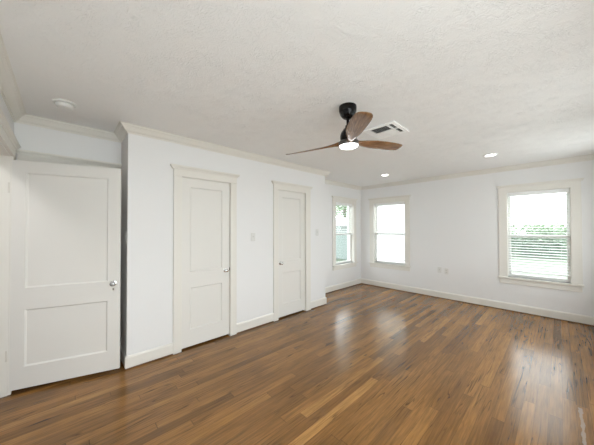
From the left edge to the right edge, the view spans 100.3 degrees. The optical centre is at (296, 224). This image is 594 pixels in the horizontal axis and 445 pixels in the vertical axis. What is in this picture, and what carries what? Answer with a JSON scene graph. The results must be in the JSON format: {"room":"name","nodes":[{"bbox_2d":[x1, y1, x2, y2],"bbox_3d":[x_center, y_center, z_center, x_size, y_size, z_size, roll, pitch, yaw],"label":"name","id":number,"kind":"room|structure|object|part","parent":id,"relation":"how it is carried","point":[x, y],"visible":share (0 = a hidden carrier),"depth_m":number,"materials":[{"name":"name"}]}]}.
{"room":"empty bedroom","nodes":[
{"label":"empty bedroom","id":0,"kind":"room"},
{"bbox_2d":[0,93,13,385],"bbox_3d":[-1.260,0.193,0.764,0.120,2.440,4.086,1,-1,-43],"label":"wall","id":1,"kind":"structure","parent":0,"point":[3,106],"depth_m":1.98,"materials":[{"name":"white paint"}]},
{"bbox_2d":[0,32,25,121],"bbox_3d":[-1.156,-0.988,0.815,0.082,0.076,3.990,1,-1,-43],"label":"crown molding","id":2,"kind":"structure","parent":1,"relation":"attached to","point":[9,90],"depth_m":1.76,"materials":[{"name":"white paint"}]},
{"bbox_2d":[0,108,121,397],"bbox_3d":[-1.932,0.362,2.072,0.941,2.142,1.086,1,-1,-43],"label":"door frame","id":3,"kind":"structure","parent":1,"relation":"attached to","point":[8,141],"depth_m":2.08,"materials":[{"name":"white paint"}]},
{"bbox_3d":[-2.459,0.425,2.135,0.020,2.020,0.090,1,-1,-43],"label":"casing","id":4,"kind":"part","parent":3,"relation":"part of","materials":[{"name":"white paint"}]},
{"bbox_2d":[5,160,121,390],"bbox_3d":[-2.092,0.424,2.259,0.788,1.960,0.091,0,-1,-27],"label":"door","id":5,"kind":"structure","parent":1,"relation":"in","point":[65,273],"depth_m":2.26,"materials":[{"name":"white paint"}]},
{"bbox_2d":[14,122,120,168],"bbox_3d":[-2.259,0.220,2.565,0.900,2.440,0.096,1,-1,-43],"label":"wall","id":6,"kind":"structure","parent":0,"point":[31,138],"depth_m":2.47,"materials":[{"name":"white paint"}]},
{"bbox_2d":[16,114,120,142],"bbox_3d":[-2.236,-0.963,2.482,0.800,0.076,0.082,1,-1,-43],"label":"crown molding","id":7,"kind":"structure","parent":6,"relation":"attached to","point":[27,119],"depth_m":2.44,"materials":[{"name":"white paint"}]},
{"bbox_2d":[120,137,125,351],"bbox_3d":[-1.833,0.221,2.698,0.100,2.440,0.295,1,-1,-43],"label":"wall","id":8,"kind":"structure","parent":0,"point":[123,144],"depth_m":2.65,"materials":[{"name":"white paint"}]},
{"bbox_2d":[114,121,127,142],"bbox_3d":[-1.840,-0.963,2.585,0.082,0.076,0.477,1,-1,-43],"label":"crown molding","id":9,"kind":"structure","parent":8,"relation":"attached to","point":[120,132],"depth_m":2.57,"materials":[{"name":"white paint"}]},
{"bbox_2d":[120,344,125,367],"bbox_3d":[-1.833,1.375,2.601,0.015,0.130,0.410,1,-1,-43],"label":"baseboard","id":10,"kind":"structure","parent":8,"relation":"attached to","point":[122,353],"depth_m":2.55,"materials":[{"name":"white paint"}]},
{"bbox_2d":[125,133,324,355],"bbox_3d":[-0.624,0.230,3.568,3.055,2.440,0.100,1,-1,-43],"label":"wall","id":11,"kind":"structure","parent":0,"point":[149,172],"depth_m":2.76,"materials":[{"name":"white paint"}]},
{"bbox_2d":[170,164,239,354],"bbox_3d":[-1.121,0.386,3.064,0.860,2.117,0.146,1,-1,-43],"label":"door frame","id":12,"kind":"structure","parent":11,"relation":"attached to","point":[179,171],"depth_m":2.87,"materials":[{"name":"white paint"}]},
{"bbox_3d":[-1.349,0.444,2.797,0.090,1.995,0.020,1,-1,-43],"label":"casing","id":13,"kind":"part","parent":12,"relation":"part of","materials":[{"name":"white paint"}]},
{"bbox_3d":[-0.842,0.449,3.276,0.090,1.995,0.020,1,-1,-43],"label":"casing","id":14,"kind":"part","parent":12,"relation":"part of","materials":[{"name":"white paint"}]},
{"bbox_2d":[182,177,229,348],"bbox_3d":[-1.102,0.437,3.043,0.621,1.970,0.091,1,-1,-43],"label":"door","id":15,"kind":"structure","parent":11,"relation":"in","point":[205,204],"depth_m":3.04,"materials":[{"name":"white paint"}]},
{"bbox_2d":[120,121,329,175],"bbox_3d":[-0.564,-0.953,3.518,3.219,0.076,0.082,1,-1,-43],"label":"crown molding","id":16,"kind":"structure","parent":11,"relation":"attached to","point":[139,130],"depth_m":3.05,"materials":[{"name":"white paint"}]},
{"bbox_2d":[125,297,326,369],"bbox_3d":[-0.581,1.384,3.511,3.085,0.130,0.015,1,-1,-43],"label":"baseboard","id":17,"kind":"structure","parent":11,"relation":"attached to","point":[150,355],"depth_m":2.71,"materials":[{"name":"white paint"}]},
{"bbox_2d":[251,233,254,240],"bbox_3d":[-0.617,0.170,3.497,0.072,0.116,0.014,1,-1,-43],"label":"light switch","id":18,"kind":"object","parent":11,"relation":"attached to","point":[252,234],"visible":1,"depth_m":3.49,"materials":[{"name":"white plastic"}]},
{"bbox_2d":[278,190,304,317],"bbox_3d":[-0.074,0.448,4.014,0.604,1.970,0.091,1,-1,-43],"label":"door","id":19,"kind":"structure","parent":11,"relation":"in","point":[291,205],"depth_m":4.02,"materials":[{"name":"white paint"}]},
{"bbox_2d":[271,180,312,320],"bbox_3d":[-0.087,0.397,4.040,0.877,2.117,0.146,1,-1,-43],"label":"door frame","id":20,"kind":"structure","parent":11,"relation":"attached to","point":[277,185],"depth_m":3.99,"materials":[{"name":"white paint"}]},
{"bbox_3d":[-0.322,0.455,3.767,0.090,1.995,0.020,1,-1,-43],"label":"casing","id":21,"kind":"part","parent":20,"relation":"part of","materials":[{"name":"white paint"}]},
{"bbox_3d":[0.189,0.460,4.249,0.115,1.995,0.020,1,-1,-43],"label":"casing","id":22,"kind":"part","parent":20,"relation":"part of","materials":[{"name":"white paint"}]},
{"bbox_2d":[0,0,593,186],"bbox_3d":[0.369,-1.059,2.322,7.568,0.100,4.366,1,-1,-43],"label":"ceiling","id":23,"kind":"structure","parent":0,"point":[468,80],"depth_m":1.64,"materials":[{"name":"white paint"}]},
{"bbox_2d":[52,98,76,110],"bbox_3d":[-1.917,-0.983,2.042,0.150,0.048,0.150,1,-1,-43],"label":"smoke detector","id":24,"kind":"object","parent":23,"relation":"attached to","point":[63,104],"visible":1,"depth_m":2.01,"materials":[{"name":"white plastic"}]},
{"bbox_2d":[286,102,402,154],"bbox_3d":[0.441,-0.830,2.222,1.092,0.361,1.083,1,-1,-43],"label":"ceiling fan","id":25,"kind":"object","parent":23,"relation":"hanging from","point":[359,121],"visible":1,"depth_m":2.06,"materials":[{"name":"brown wood"}]},
{"bbox_3d":[0.160,-0.703,2.309,0.590,0.051,0.114,-1,-1,31],"label":"blade","id":26,"kind":"part","parent":25,"relation":"part of","materials":[{"name":"brown wood"}]},
{"bbox_2d":[339,143,357,149],"bbox_3d":[0.442,-0.670,2.118,0.156,0.034,0.156,1,-1,-43],"label":"diffuser","id":27,"kind":"object","parent":25,"relation":"attached to","point":[346,146],"depth_m":2.07,"materials":[{"name":"white glass"}]},
{"bbox_3d":[0.415,-0.693,1.778,0.119,0.075,0.590,0,-1,1],"label":"blade","id":28,"kind":"part","parent":25,"relation":"part of","materials":[{"name":"brown wood"}]},
{"bbox_3d":[0.749,-0.723,2.260,0.591,0.076,0.119,0,-1,-30],"label":"blade","id":29,"kind":"part","parent":25,"relation":"part of","materials":[{"name":"brown wood"}]},
{"bbox_2d":[363,121,408,139],"bbox_3d":[0.947,-1.000,2.636,0.350,0.012,0.340,1,-1,-43],"label":"ceiling vent","id":30,"kind":"object","parent":23,"relation":"in","point":[392,128],"visible":0.99,"depth_m":2.62,"materials":[{"name":"white metal"}]},
{"bbox_2d":[483,153,497,156],"bbox_3d":[2.762,-0.994,3.536,0.176,0.008,0.176,1,-1,-43],"label":"recessed light","id":31,"kind":"object","parent":23,"relation":"in","point":[491,154],"visible":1,"depth_m":3.54,"materials":[{"name":"white plastic"}]},
{"bbox_2d":[0,284,593,444],"bbox_3d":[0.375,1.480,2.288,7.568,0.100,4.366,1,-1,-43],"label":"floor","id":32,"kind":"structure","parent":0,"point":[368,365],"depth_m":2.15,"materials":[{"name":"brown wood"}]},
{"bbox_2d":[325,184,360,286],"bbox_3d":[-0.548,0.240,4.342,6.108,2.440,0.140,1,-1,-43],"label":"wall","id":33,"kind":"structure","parent":0,"point":[335,277],"depth_m":5.62,"materials":[{"name":"white paint"}]},
{"bbox_2d":[325,278,360,293],"bbox_3d":[0.910,1.409,5.593,1.973,0.130,0.015,1,-1,-43],"label":"baseboard","id":34,"kind":"structure","parent":33,"relation":"attached to","point":[357,281],"depth_m":5.71,"materials":[{"name":"white paint"}]},
{"bbox_2d":[325,179,360,189],"bbox_3d":[0.927,-0.928,5.601,1.973,0.076,0.082,1,-1,-43],"label":"crown molding","id":35,"kind":"structure","parent":33,"relation":"attached to","point":[327,181],"depth_m":5.71,"materials":[{"name":"white paint"}]},
{"bbox_2d":[332,196,357,270],"bbox_3d":[1.090,0.188,5.859,0.985,1.661,0.185,1,-1,-43],"label":"window","id":36,"kind":"structure","parent":33,"relation":"in","point":[352,238],"depth_m":5.99,"materials":[{"name":"white paint"}]},
{"bbox_3d":[0.832,0.188,5.537,0.108,1.429,0.018,1,-1,-43],"label":"casing","id":37,"kind":"part","parent":36,"relation":"part of","materials":[{"name":"white paint"}]},
{"bbox_3d":[1.069,0.550,5.877,0.701,0.712,0.030,1,-1,-43],"label":"sash","id":38,"kind":"part","parent":36,"relation":"part of","materials":[{"name":"white"}]},
{"bbox_2d":[336,202,351,234],"bbox_3d":[1.092,-0.140,5.860,0.689,0.754,0.058,1,-1,-43],"label":"window blind","id":39,"kind":"object","parent":36,"relation":"attached to","point":[337,203],"visible":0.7,"depth_m":5.83,"materials":[{"name":"white plastic"}]},
{"bbox_3d":[1.091,-0.487,5.865,0.689,0.060,0.058,1,-1,-43],"label":"head rail","id":40,"kind":"part","parent":39,"relation":"part of","materials":[{"name":"white plastic"}]},
{"bbox_3d":[1.128,-0.566,5.827,0.925,0.085,0.019,1,-1,-43],"label":"head casing","id":41,"kind":"part","parent":36,"relation":"part of","materials":[{"name":"white paint"}]},
{"bbox_3d":[1.092,0.919,5.848,0.949,0.026,0.185,1,-1,-43],"label":"sill","id":42,"kind":"part","parent":36,"relation":"part of","materials":[{"name":"white paint"}]},
{"bbox_3d":[1.043,-0.145,5.912,0.701,0.746,0.030,1,-1,-43],"label":"sash","id":43,"kind":"part","parent":36,"relation":"part of","materials":[{"name":"white wood"}]},
{"bbox_3d":[1.426,0.194,6.098,0.108,1.429,0.018,1,-1,-43],"label":"casing","id":44,"kind":"part","parent":36,"relation":"part of","materials":[{"name":"white paint"}]},
{"bbox_2d":[361,160,593,316],"bbox_3d":[3.121,0.238,4.803,0.140,2.440,4.226,1,-1,-43],"label":"wall","id":45,"kind":"structure","parent":0,"point":[454,222],"depth_m":4.61,"materials":[{"name":"white paint"}]},
{"bbox_2d":[368,195,410,270],"bbox_3d":[2.164,0.184,5.784,0.185,1.661,1.028,1,-1,-43],"label":"window","id":46,"kind":"structure","parent":45,"relation":"in","point":[405,266],"depth_m":5.77,"materials":[{"name":"white paint"}]},
{"bbox_3d":[1.828,0.193,6.058,0.018,1.429,0.108,1,-1,-43],"label":"casing","id":47,"kind":"part","parent":46,"relation":"part of","materials":[{"name":"white paint"}]},
{"bbox_3d":[2.213,-0.149,5.835,0.030,0.746,0.744,1,-1,-43],"label":"sash","id":48,"kind":"part","parent":46,"relation":"part of","materials":[{"name":"white wood"}]},
{"bbox_3d":[2.121,-0.569,5.755,0.019,0.085,0.968,1,-1,-43],"label":"head casing","id":49,"kind":"part","parent":46,"relation":"part of","materials":[{"name":"white paint"}]},
{"bbox_2d":[375,201,404,260],"bbox_3d":[2.162,0.144,5.782,0.058,1.329,0.732,1,-1,-43],"label":"window blind","id":50,"kind":"object","parent":46,"relation":"attached to","point":[390,203],"visible":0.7,"depth_m":5.76,"materials":[{"name":"white plastic"}]},
{"bbox_3d":[2.160,-0.490,5.791,0.058,0.060,0.732,1,-1,-43],"label":"head rail","id":51,"kind":"part","parent":50,"relation":"part of","materials":[{"name":"white plastic"}]},
{"bbox_3d":[2.166,0.916,5.774,0.185,0.026,0.992,1,-1,-43],"label":"sill","id":52,"kind":"part","parent":46,"relation":"part of","materials":[{"name":"white paint"}]},
{"bbox_3d":[2.189,0.547,5.801,0.030,0.712,0.744,1,-1,-43],"label":"sash","id":53,"kind":"part","parent":46,"relation":"part of","materials":[{"name":"white"}]},
{"bbox_3d":[2.419,0.183,5.433,0.018,1.429,0.108,1,-1,-43],"label":"casing","id":54,"kind":"part","parent":46,"relation":"part of","materials":[{"name":"white paint"}]},
{"bbox_2d":[361,278,593,325],"bbox_3d":[3.019,1.393,4.785,0.015,0.130,4.086,1,-1,-43],"label":"baseboard","id":55,"kind":"structure","parent":45,"relation":"attached to","point":[570,317],"depth_m":4.33,"materials":[{"name":"white paint"}]},
{"bbox_2d":[361,154,593,189],"bbox_3d":[2.989,-0.944,4.794,0.082,0.076,4.086,1,-1,-43],"label":"crown molding","id":56,"kind":"structure","parent":45,"relation":"attached to","point":[588,157],"depth_m":4.32,"materials":[{"name":"white paint"}]},
{"bbox_2d":[496,178,583,292],"bbox_3d":[3.862,0.156,3.986,0.185,1.661,1.005,1,-1,-43],"label":"window","id":57,"kind":"structure","parent":45,"relation":"in","point":[573,201],"depth_m":3.83,"materials":[{"name":"white paint"}]},
{"bbox_3d":[3.534,0.164,4.251,0.018,1.429,0.108,1,-1,-43],"label":"casing","id":58,"kind":"part","parent":57,"relation":"part of","materials":[{"name":"white paint"}]},
{"bbox_2d":[507,188,570,276],"bbox_3d":[3.855,0.116,3.980,0.070,1.329,0.709,1,-1,-43],"label":"window blind","id":59,"kind":"object","parent":57,"relation":"attached to","point":[565,190],"visible":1,"depth_m":3.95,"materials":[{"name":"white plastic"}]},
{"bbox_3d":[3.858,-0.519,3.992,0.058,0.060,0.709,1,-1,-43],"label":"head rail","id":60,"kind":"part","parent":59,"relation":"part of","materials":[{"name":"white plastic"}]},
{"bbox_3d":[3.862,0.771,3.975,0.052,0.018,0.709,1,-1,-43],"label":"rail","id":61,"kind":"part","parent":59,"relation":"part of","materials":[{"name":"white plastic"}]},
{"bbox_3d":[3.911,-0.177,4.036,0.030,0.746,0.721,1,-1,-43],"label":"sash","id":62,"kind":"part","parent":57,"relation":"part of","materials":[{"name":"white"}]},
{"bbox_3d":[3.887,0.518,4.003,0.030,0.712,0.721,1,-1,-43],"label":"sash","id":63,"kind":"part","parent":57,"relation":"part of","materials":[{"name":"white"}]},
{"bbox_3d":[3.819,-0.598,3.957,0.019,0.085,0.945,1,-1,-43],"label":"head casing","id":64,"kind":"part","parent":57,"relation":"part of","materials":[{"name":"white paint"}]},
{"bbox_3d":[3.864,0.887,3.976,0.185,0.026,0.969,1,-1,-43],"label":"sill","id":65,"kind":"part","parent":57,"relation":"part of","materials":[{"name":"white paint"}]},
{"bbox_3d":[4.109,0.155,3.642,0.018,1.429,0.108,1,-1,-43],"label":"casing","id":66,"kind":"part","parent":57,"relation":"part of","materials":[{"name":"white paint"}]},
{"label":"outside","id":67,"kind":"structure","parent":0,"visible":0},
{"bbox_2d":[511,231,566,258],"bbox_3d":[15.970,1.297,15.116,1.554,1.873,19.306,1,-1,-43],"label":"hedge","id":68,"kind":"object","parent":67,"point":[528,238],"visible":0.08,"depth_m":15.49,"materials":[{"name":"green plant"}]},
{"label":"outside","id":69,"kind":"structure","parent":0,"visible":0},
{"bbox_2d":[336,256,566,278],"bbox_3d":[18.184,2.051,17.134,110.000,0.001,120.000,1,-1,-43],"label":"lawn","id":70,"kind":"structure","parent":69,"point":[518,257],"depth_m":11.89,"materials":[{"name":"green plant"}]},
{"bbox_2d":[336,218,346,258],"bbox_3d":[3.885,0.779,15.689,3.200,2.550,4.100,1,-1,-43],"label":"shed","id":71,"kind":"object","parent":70,"relation":"on","point":[341,240],"visible":0.12,"depth_m":14.97,"materials":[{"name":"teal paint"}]},
{"bbox_2d":[336,205,346,217],"bbox_3d":[3.986,-1.151,20.826,6.657,6.549,7.099,1,-1,-43],"label":"tree","id":72,"kind":"object","parent":70,"relation":"on","point":[341,208],"visible":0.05,"depth_m":20.44,"materials":[{"name":"green plant"}]},
{"bbox_2d":[347,204,404,262],"bbox_3d":[5.444,-0.538,10.993,5.600,5.050,4.900,1,-1,-43],"label":"neighbouring house","id":73,"kind":"structure","parent":70,"relation":"on","point":[399,210],"depth_m":9.36,"materials":[{"name":"white"}]},
{"bbox_2d":[511,223,521,233],"bbox_3d":[21.413,0.852,26.836,4.307,2.628,4.483,1,-1,-43],"label":"tree","id":74,"kind":"object","parent":70,"relation":"on","point":[511,223],"visible":0.05,"depth_m":25.43,"materials":[{"name":"green plant"}]},
{"bbox_2d":[519,222,566,234],"bbox_3d":[25.587,0.912,25.338,4.256,2.447,4.425,1,-1,-43],"label":"tree","id":75,"kind":"object","parent":70,"relation":"on","point":[559,231],"visible":0.56,"depth_m":25.00,"materials":[{"name":"green plant"}]}
]}

